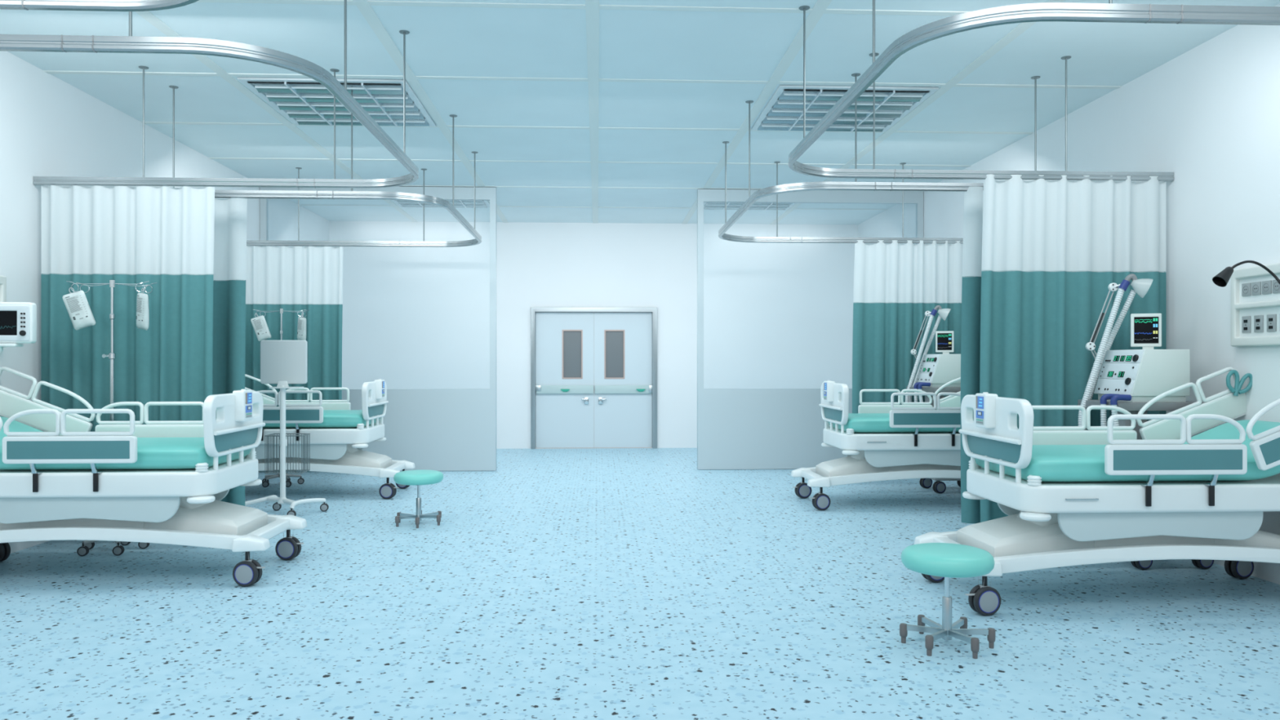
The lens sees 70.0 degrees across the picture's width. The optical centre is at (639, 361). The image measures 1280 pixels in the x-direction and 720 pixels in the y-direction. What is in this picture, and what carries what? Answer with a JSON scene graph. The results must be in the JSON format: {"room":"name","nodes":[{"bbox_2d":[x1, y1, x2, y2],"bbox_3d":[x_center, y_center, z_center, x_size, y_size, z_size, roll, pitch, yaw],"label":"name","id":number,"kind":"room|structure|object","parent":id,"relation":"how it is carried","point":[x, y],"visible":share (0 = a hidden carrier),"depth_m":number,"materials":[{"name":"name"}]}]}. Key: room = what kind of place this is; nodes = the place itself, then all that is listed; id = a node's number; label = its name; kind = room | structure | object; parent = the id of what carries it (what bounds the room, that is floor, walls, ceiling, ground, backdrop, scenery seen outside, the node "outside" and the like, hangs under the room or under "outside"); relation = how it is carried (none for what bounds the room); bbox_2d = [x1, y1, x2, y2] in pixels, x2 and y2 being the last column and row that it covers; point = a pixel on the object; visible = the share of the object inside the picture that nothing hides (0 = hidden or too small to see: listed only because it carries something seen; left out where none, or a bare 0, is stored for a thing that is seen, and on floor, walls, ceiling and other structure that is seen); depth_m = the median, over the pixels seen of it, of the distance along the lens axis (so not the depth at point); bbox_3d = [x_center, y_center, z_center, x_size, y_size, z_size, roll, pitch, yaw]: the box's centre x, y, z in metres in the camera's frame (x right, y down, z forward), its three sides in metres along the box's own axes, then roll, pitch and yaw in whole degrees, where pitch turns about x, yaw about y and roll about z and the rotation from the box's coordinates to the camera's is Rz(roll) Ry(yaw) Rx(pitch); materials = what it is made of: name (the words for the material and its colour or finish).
{"room":"hospital room","nodes":[
{"label":"hospital room","id":0,"kind":"room"},
{"bbox_2d":[0,51,328,553],"bbox_3d":[-4.474,-0.413,6.198,0.100,3.686,16.000,0,0,-3],"label":"wall","id":1,"kind":"structure","parent":0,"point":[50,126],"depth_m":6.89,"materials":[{"name":"paint"}]},
{"bbox_2d":[0,275,6,347],"bbox_3d":[-4.378,-0.347,5.767,0.052,0.495,1.100,0,0,-3],"label":"panel","id":2,"kind":"object","parent":1,"relation":"attached to","point":[2,278],"visible":0.38,"depth_m":6.28,"materials":[{"name":"white plastic"}]},
{"bbox_2d":[0,302,36,352],"bbox_3d":[-4.151,-0.221,5.826,0.530,0.322,0.115,0,0,-10],"label":"patient monitor","id":3,"kind":"object","parent":1,"relation":"attached to","point":[18,320],"visible":1,"depth_m":5.82,"materials":[{"name":"white plastic"}]},
{"bbox_2d":[328,221,857,448],"bbox_3d":[-0.670,-0.413,14.334,8.260,3.686,0.100,0,0,-3],"label":"wall","id":4,"kind":"structure","parent":0,"point":[777,315],"depth_m":14.29,"materials":[{"name":"paint"}]},
{"bbox_2d":[530,306,657,448],"bbox_3d":[-0.716,0.247,14.302,1.965,2.204,0.140,0,0,-3],"label":"door","id":5,"kind":"structure","parent":4,"relation":"in","point":[593,370],"depth_m":14.31,"materials":[{"name":"silver metal"}]},
{"bbox_2d":[0,448,1279,719],"bbox_3d":[-0.296,1.390,6.343,8.260,0.080,15.900,0,0,-3],"label":"floor","id":6,"kind":"structure","parent":0,"point":[550,584],"depth_m":4.78,"materials":[{"name":"tile"}]},
{"bbox_2d":[66,280,157,555],"bbox_3d":[-3.775,0.383,6.548,0.572,1.935,0.410,0,0,-3],"label":"stand","id":7,"kind":"object","parent":6,"relation":"on","point":[83,550],"visible":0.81,"depth_m":6.52,"materials":[{"name":"silver metal"}]},
{"bbox_2d":[62,287,95,329],"bbox_3d":[-3.972,-0.376,6.470,0.208,0.302,0.048,0,0,-16],"label":"bag","id":8,"kind":"object","parent":7,"relation":"hanging from","point":[77,304],"visible":1,"depth_m":6.45,"materials":[{"name":"grey plastic"}]},
{"bbox_2d":[136,288,149,330],"bbox_3d":[-3.538,-0.375,6.502,0.170,0.303,0.055,0,0,30],"label":"bag","id":9,"kind":"object","parent":7,"relation":"hanging from","point":[142,302],"visible":1,"depth_m":6.47,"materials":[{"name":"grey plastic"}]},
{"bbox_2d":[0,366,306,586],"bbox_3d":[-3.376,0.691,5.834,2.217,1.319,1.023,0,0,-3],"label":"hospital bed","id":10,"kind":"object","parent":6,"relation":"on","point":[159,482],"visible":1,"depth_m":5.47,"materials":[{"name":"white plastic"}]},
{"bbox_2d":[195,462,208,471],"bbox_3d":[-2.631,0.633,5.483,0.072,0.054,0.072,0,0,-3],"label":"socket","id":11,"kind":"object","parent":10,"relation":"attached to","point":[200,467],"depth_m":5.46,"materials":[{"name":"white plastic"}]},
{"bbox_2d":[244,450,256,457],"bbox_3d":[-2.667,0.633,6.252,0.072,0.054,0.072,0,0,-3],"label":"socket","id":12,"kind":"object","parent":10,"relation":"attached to","point":[248,455],"depth_m":6.22,"materials":[{"name":"white plastic"}]},
{"bbox_2d":[253,308,308,487],"bbox_3d":[-3.933,0.383,10.034,0.572,1.935,0.410,0,0,-3],"label":"stand","id":13,"kind":"object","parent":6,"relation":"on","point":[265,483],"visible":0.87,"depth_m":10.01,"materials":[{"name":"grey metal"}]},
{"bbox_2d":[250,313,271,341],"bbox_3d":[-4.130,-0.376,9.956,0.208,0.302,0.048,0,0,-16],"label":"bag","id":14,"kind":"object","parent":13,"relation":"hanging from","point":[260,325],"visible":0.99,"depth_m":9.94,"materials":[{"name":"grey plastic"}]},
{"bbox_2d":[297,313,306,340],"bbox_3d":[-3.696,-0.375,9.988,0.170,0.303,0.055,0,0,30],"label":"bag","id":15,"kind":"object","parent":13,"relation":"hanging from","point":[301,327],"visible":0.99,"depth_m":9.96,"materials":[{"name":"grey plastic"}]},
{"bbox_2d":[244,340,328,515],"bbox_3d":[-3.188,0.578,8.185,0.662,1.545,0.527,0,0,19],"label":"monitor stand","id":16,"kind":"object","parent":6,"relation":"on","point":[282,362],"visible":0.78,"depth_m":8.15,"materials":[{"name":"white plastic"}]},
{"bbox_2d":[276,381,288,386],"bbox_3d":[-3.183,0.198,8.140,0.097,0.055,0.039,0,0,-3],"label":"bracket","id":17,"kind":"object","parent":16,"relation":"on","point":[280,384],"depth_m":8.12,"materials":[{"name":"white plastic"}]},
{"bbox_2d":[260,340,307,383],"bbox_3d":[-3.185,0.000,8.170,0.404,0.390,0.040,0,0,-3],"label":"monitor","id":18,"kind":"object","parent":16,"relation":"on","point":[282,362],"depth_m":8.15,"materials":[{"name":"white plastic"}]},
{"bbox_2d":[269,386,303,388],"bbox_3d":[-3.151,0.229,8.147,0.265,0.013,0.130,0,0,-3],"label":"shelf","id":19,"kind":"object","parent":16,"relation":"attached to","point":[269,387],"depth_m":8.08,"materials":[{"name":"white plastic"}]},
{"bbox_2d":[264,433,310,473],"bbox_3d":[-3.195,0.827,8.285,0.326,0.344,0.238,0,0,-3],"label":"wire basket","id":20,"kind":"object","parent":16,"relation":"on","point":[272,435],"depth_m":8.20,"materials":[{"name":"silver metal"}]},
{"bbox_2d":[244,373,415,499],"bbox_3d":[-3.495,0.691,9.332,2.217,1.319,1.023,0,0,-3],"label":"hospital bed","id":21,"kind":"object","parent":6,"relation":"on","point":[339,433],"visible":0.52,"depth_m":8.96,"materials":[{"name":"white plastic"}]},
{"bbox_2d":[356,423,364,429],"bbox_3d":[-2.749,0.633,8.982,0.072,0.054,0.072,0,0,-3],"label":"socket","id":22,"kind":"object","parent":21,"relation":"attached to","point":[359,426],"depth_m":8.95,"materials":[{"name":"white plastic"}]},
{"bbox_2d":[259,186,496,471],"bbox_3d":[-3.220,-0.409,11.282,2.871,3.510,0.070,0,0,-3],"label":"wall","id":23,"kind":"structure","parent":6,"relation":"on","point":[437,429],"depth_m":11.29,"materials":[{"name":"grey paint"}]},
{"bbox_2d":[393,469,443,528],"bbox_3d":[-1.844,1.131,7.612,0.417,0.438,0.405,0,0,-41],"label":"stool","id":24,"kind":"object","parent":6,"relation":"on","point":[422,477],"visible":1,"depth_m":7.52,"materials":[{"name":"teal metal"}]},
{"bbox_2d":[697,189,923,469],"bbox_3d":[2.155,-0.409,11.533,2.871,3.510,0.070,0,0,-3],"label":"wall","id":25,"kind":"structure","parent":6,"relation":"on","point":[738,428],"depth_m":11.47,"materials":[{"name":"grey paint"}]},
{"bbox_2d":[791,377,960,510],"bbox_3d":[2.625,0.691,8.742,2.217,1.319,1.023,0,0,-3],"label":"hospital bed","id":26,"kind":"object","parent":6,"relation":"on","point":[882,441],"visible":0.62,"depth_m":8.34,"materials":[{"name":"white plastic"}]},
{"bbox_2d":[846,428,853,434],"bbox_3d":[1.916,0.633,8.323,0.072,0.054,0.072,0,0,-3],"label":"socket","id":27,"kind":"object","parent":26,"relation":"attached to","point":[849,431],"depth_m":8.30,"materials":[{"name":"white plastic"}]},
{"bbox_2d":[905,305,960,493],"bbox_3d":[3.185,0.375,9.595,0.723,1.951,0.573,0,0,-3],"label":"ventilator","id":28,"kind":"object","parent":6,"relation":"on","point":[934,371],"visible":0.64,"depth_m":9.48,"materials":[{"name":"white plastic"}]},
{"bbox_2d":[906,386,960,392],"bbox_3d":[3.174,0.288,9.581,0.605,0.053,0.495,0,0,-3],"label":"shelf","id":29,"kind":"object","parent":28,"relation":"attached to","point":[926,388],"depth_m":9.33,"materials":[{"name":"grey plastic"}]},
{"bbox_2d":[935,330,953,352],"bbox_3d":[3.179,-0.212,9.529,0.176,0.220,0.103,0,0,-3],"label":"monitor","id":30,"kind":"object","parent":28,"relation":"on","point":[944,340],"depth_m":9.51,"materials":[{"name":"white"}]},
{"bbox_2d":[899,542,995,658],"bbox_3d":[1.464,1.119,4.353,0.437,0.461,0.424,0,0,11],"label":"stool","id":31,"kind":"object","parent":6,"relation":"on","point":[946,560],"visible":1,"depth_m":4.28,"materials":[{"name":"teal leather"}]},
{"bbox_2d":[914,366,1279,616],"bbox_3d":[2.816,0.691,5.297,2.217,1.319,1.023,0,0,-3],"label":"hospital bed","id":32,"kind":"object","parent":6,"relation":"on","point":[1069,495],"visible":0.9,"depth_m":4.91,"materials":[{"name":"white plastic"}]},
{"bbox_2d":[968,460,981,468],"bbox_3d":[2.071,0.633,5.648,0.072,0.054,0.072,0,0,-3],"label":"socket","id":33,"kind":"object","parent":32,"relation":"attached to","point":[977,466],"depth_m":5.62,"materials":[{"name":"white plastic"}]},
{"bbox_2d":[1026,475,1041,485],"bbox_3d":[2.107,0.633,4.879,0.072,0.054,0.072,0,0,-3],"label":"socket","id":34,"kind":"object","parent":32,"relation":"attached to","point":[1033,480],"depth_m":4.85,"materials":[{"name":"white plastic"}]},
{"bbox_2d":[1077,273,1213,569],"bbox_3d":[3.376,0.375,6.150,0.723,1.951,0.573,0,0,-3],"label":"ventilator","id":35,"kind":"object","parent":6,"relation":"on","point":[1128,380],"visible":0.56,"depth_m":6.02,"materials":[{"name":"white plastic"}]},
{"bbox_2d":[1077,399,1203,410],"bbox_3d":[3.365,0.288,6.136,0.605,0.053,0.495,0,0,-3],"label":"shelf","id":36,"kind":"object","parent":35,"relation":"attached to","point":[1126,404],"depth_m":5.89,"materials":[{"name":"grey plastic"}]},
{"bbox_2d":[1130,313,1161,346],"bbox_3d":[3.370,-0.212,6.084,0.176,0.220,0.103,0,0,-3],"label":"monitor","id":37,"kind":"object","parent":35,"relation":"on","point":[1145,328],"depth_m":6.07,"materials":[{"name":"white"}]},
{"bbox_2d":[0,0,1279,224],"bbox_3d":[-0.296,-2.216,6.343,8.260,0.080,15.900,0,0,-3],"label":"ceiling","id":38,"kind":"structure","parent":0,"point":[441,41],"depth_m":7.18,"materials":[{"name":"paint"}]},
{"bbox_2d":[0,0,198,11],"bbox_3d":[-2.770,-1.737,1.843,2.890,0.878,3.048,0,0,-3],"label":"track","id":39,"kind":"object","parent":38,"relation":"hanging from","point":[48,5],"visible":1,"depth_m":3.35,"materials":[{"name":"silver metal"}]},
{"bbox_2d":[0,0,418,188],"bbox_3d":[-2.931,-1.737,5.284,2.890,0.878,3.048,0,0,-3],"label":"track","id":40,"kind":"object","parent":38,"relation":"hanging from","point":[8,42],"visible":1,"depth_m":4.25,"materials":[{"name":"silver metal"}]},
{"bbox_2d":[40,185,214,431],"bbox_3d":[-3.774,-0.052,6.743,1.250,2.485,0.086,0,0,-3],"label":"privacy curtain","id":41,"kind":"object","parent":40,"relation":"hanging from","point":[163,235],"visible":0.68,"depth_m":6.74,"materials":[{"name":"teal fabric"}]},
{"bbox_2d":[168,85,481,247],"bbox_3d":[-3.093,-1.737,8.763,2.890,0.878,3.093,0,0,-3],"label":"track","id":42,"kind":"object","parent":38,"relation":"hanging from","point":[277,194],"visible":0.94,"depth_m":7.66,"materials":[{"name":"silver metal"}]},
{"bbox_2d":[212,198,247,506],"bbox_3d":[-3.768,-0.052,7.220,1.304,2.485,0.100,0,0,-1],"label":"privacy curtain","id":43,"kind":"object","parent":42,"relation":"hanging from","point":[230,214],"visible":0.13,"depth_m":7.24,"materials":[{"name":"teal fabric"}]},
{"bbox_2d":[244,245,343,471],"bbox_3d":[-3.947,-0.033,10.235,1.230,2.525,0.094,0,0,-3],"label":"privacy curtain","id":44,"kind":"object","parent":42,"relation":"hanging from","point":[288,278],"visible":0.5,"depth_m":10.24,"materials":[{"name":"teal fabric"}]},
{"bbox_2d":[237,77,435,126],"bbox_3d":[-2.470,-2.157,7.668,1.270,0.034,1.330,0,0,-3],"label":"recessed light","id":45,"kind":"object","parent":38,"relation":"in","point":[301,104],"visible":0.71,"depth_m":7.54,"materials":[{"name":"white"}]},
{"bbox_2d":[391,200,441,207],"bbox_3d":[-3.016,-2.157,12.360,0.568,0.034,0.513,0,0,-3],"label":"recessed light","id":46,"kind":"object","parent":38,"relation":"in","point":[401,203],"depth_m":12.52,"materials":[{"name":"white"}]},
{"bbox_2d":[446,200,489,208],"bbox_3d":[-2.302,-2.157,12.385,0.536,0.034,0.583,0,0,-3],"label":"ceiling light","id":47,"kind":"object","parent":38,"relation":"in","point":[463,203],"depth_m":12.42,"materials":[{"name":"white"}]},
{"bbox_2d":[43,0,1121,224],"bbox_3d":[-0.296,-2.178,6.343,8.260,0.016,15.900,0,0,-3],"label":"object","id":48,"kind":"structure","parent":38,"relation":"attached to","point":[592,7],"depth_m":7.06,"materials":[{"name":"white paint"}]},
{"bbox_2d":[703,202,795,210],"bbox_3d":[1.495,-2.157,12.248,1.270,0.034,1.330,0,0,-3],"label":"recessed light","id":49,"kind":"object","parent":38,"relation":"in","point":[708,206],"visible":0.23,"depth_m":12.61,"materials":[{"name":"white"}]},
{"bbox_2d":[751,84,938,131],"bbox_3d":[1.700,-2.157,7.863,1.270,0.034,1.330,0,0,-3],"label":"recessed light","id":50,"kind":"object","parent":38,"relation":"in","point":[786,113],"visible":0.72,"depth_m":7.73,"materials":[{"name":"white"}]},
{"bbox_2d":[718,73,1040,244],"bbox_3d":[2.289,-1.737,8.461,2.890,0.878,3.098,0,0,-3],"label":"track","id":51,"kind":"object","parent":38,"relation":"hanging from","point":[902,186],"visible":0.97,"depth_m":7.26,"materials":[{"name":"silver metal"}]},
{"bbox_2d":[852,240,963,413],"bbox_3d":[2.967,-0.070,10.006,1.299,2.520,0.091,0,0,-3],"label":"privacy curtain","id":52,"kind":"object","parent":51,"relation":"hanging from","point":[895,284],"visible":0.44,"depth_m":10.00,"materials":[{"name":"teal fabric"}]},
{"bbox_2d":[960,186,983,523],"bbox_3d":[3.098,-0.055,6.977,1.319,2.550,0.111,0,0,-3],"label":"privacy curtain","id":53,"kind":"object","parent":51,"relation":"hanging from","point":[973,197],"visible":0.09,"depth_m":6.92,"materials":[{"name":"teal fabric"}]},
{"bbox_2d":[787,0,1279,181],"bbox_3d":[2.450,-1.737,5.005,2.890,0.878,3.048,0,0,-3],"label":"track","id":54,"kind":"object","parent":38,"relation":"hanging from","point":[1112,12],"visible":1,"depth_m":3.68,"materials":[{"name":"silver metal"}]},
{"bbox_2d":[979,173,1166,522],"bbox_3d":[3.097,-0.070,6.526,1.364,2.520,0.098,0,0,-3],"label":"privacy curtain","id":55,"kind":"object","parent":54,"relation":"hanging from","point":[1052,251],"visible":0.59,"depth_m":6.53,"materials":[{"name":"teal fabric"}]},
{"bbox_2d":[857,3,1279,584],"bbox_3d":[3.877,-0.413,6.588,0.100,3.686,16.000,0,0,-3],"label":"wall","id":56,"kind":"structure","parent":0,"point":[1208,116],"depth_m":6.25,"materials":[{"name":"paint"}]},
{"bbox_2d":[1231,262,1279,346],"bbox_3d":[3.859,-0.347,5.346,0.052,0.495,1.100,0,0,-3],"label":"panel","id":57,"kind":"object","parent":56,"relation":"attached to","point":[1255,292],"visible":0.95,"depth_m":5.69,"materials":[{"name":"white plastic"}]},
{"bbox_2d":[1212,260,1279,287],"bbox_3d":[3.613,-0.389,5.268,0.566,0.407,0.149,0,0,15],"label":"reading lamp","id":58,"kind":"object","parent":57,"relation":"attached to","point":[1221,279],"visible":1,"depth_m":5.31,"materials":[{"name":"black plastic"}]},
{"bbox_2d":[1241,282,1251,296],"bbox_3d":[3.839,-0.458,5.780,0.011,0.080,0.074,0,0,-3],"label":"power socket","id":59,"kind":"object","parent":57,"relation":"attached to","point":[1246,286],"depth_m":5.78,"materials":[{"name":"grey plastic"}]},
{"bbox_2d":[1251,281,1261,295],"bbox_3d":[3.843,-0.458,5.692,0.011,0.080,0.074,0,0,-3],"label":"power socket","id":60,"kind":"object","parent":57,"relation":"attached to","point":[1255,286],"depth_m":5.69,"materials":[{"name":"grey plastic"}]},
{"bbox_2d":[1262,280,1271,294],"bbox_3d":[3.847,-0.458,5.605,0.011,0.080,0.074,0,0,-3],"label":"power socket","id":61,"kind":"object","parent":57,"relation":"attached to","point":[1266,284],"depth_m":5.60,"materials":[{"name":"grey plastic"}]},
{"bbox_2d":[1272,280,1279,293],"bbox_3d":[3.851,-0.458,5.517,0.011,0.080,0.074,0,0,-3],"label":"power socket","id":62,"kind":"object","parent":57,"relation":"attached to","point":[1276,286],"depth_m":5.52,"materials":[{"name":"grey plastic"}]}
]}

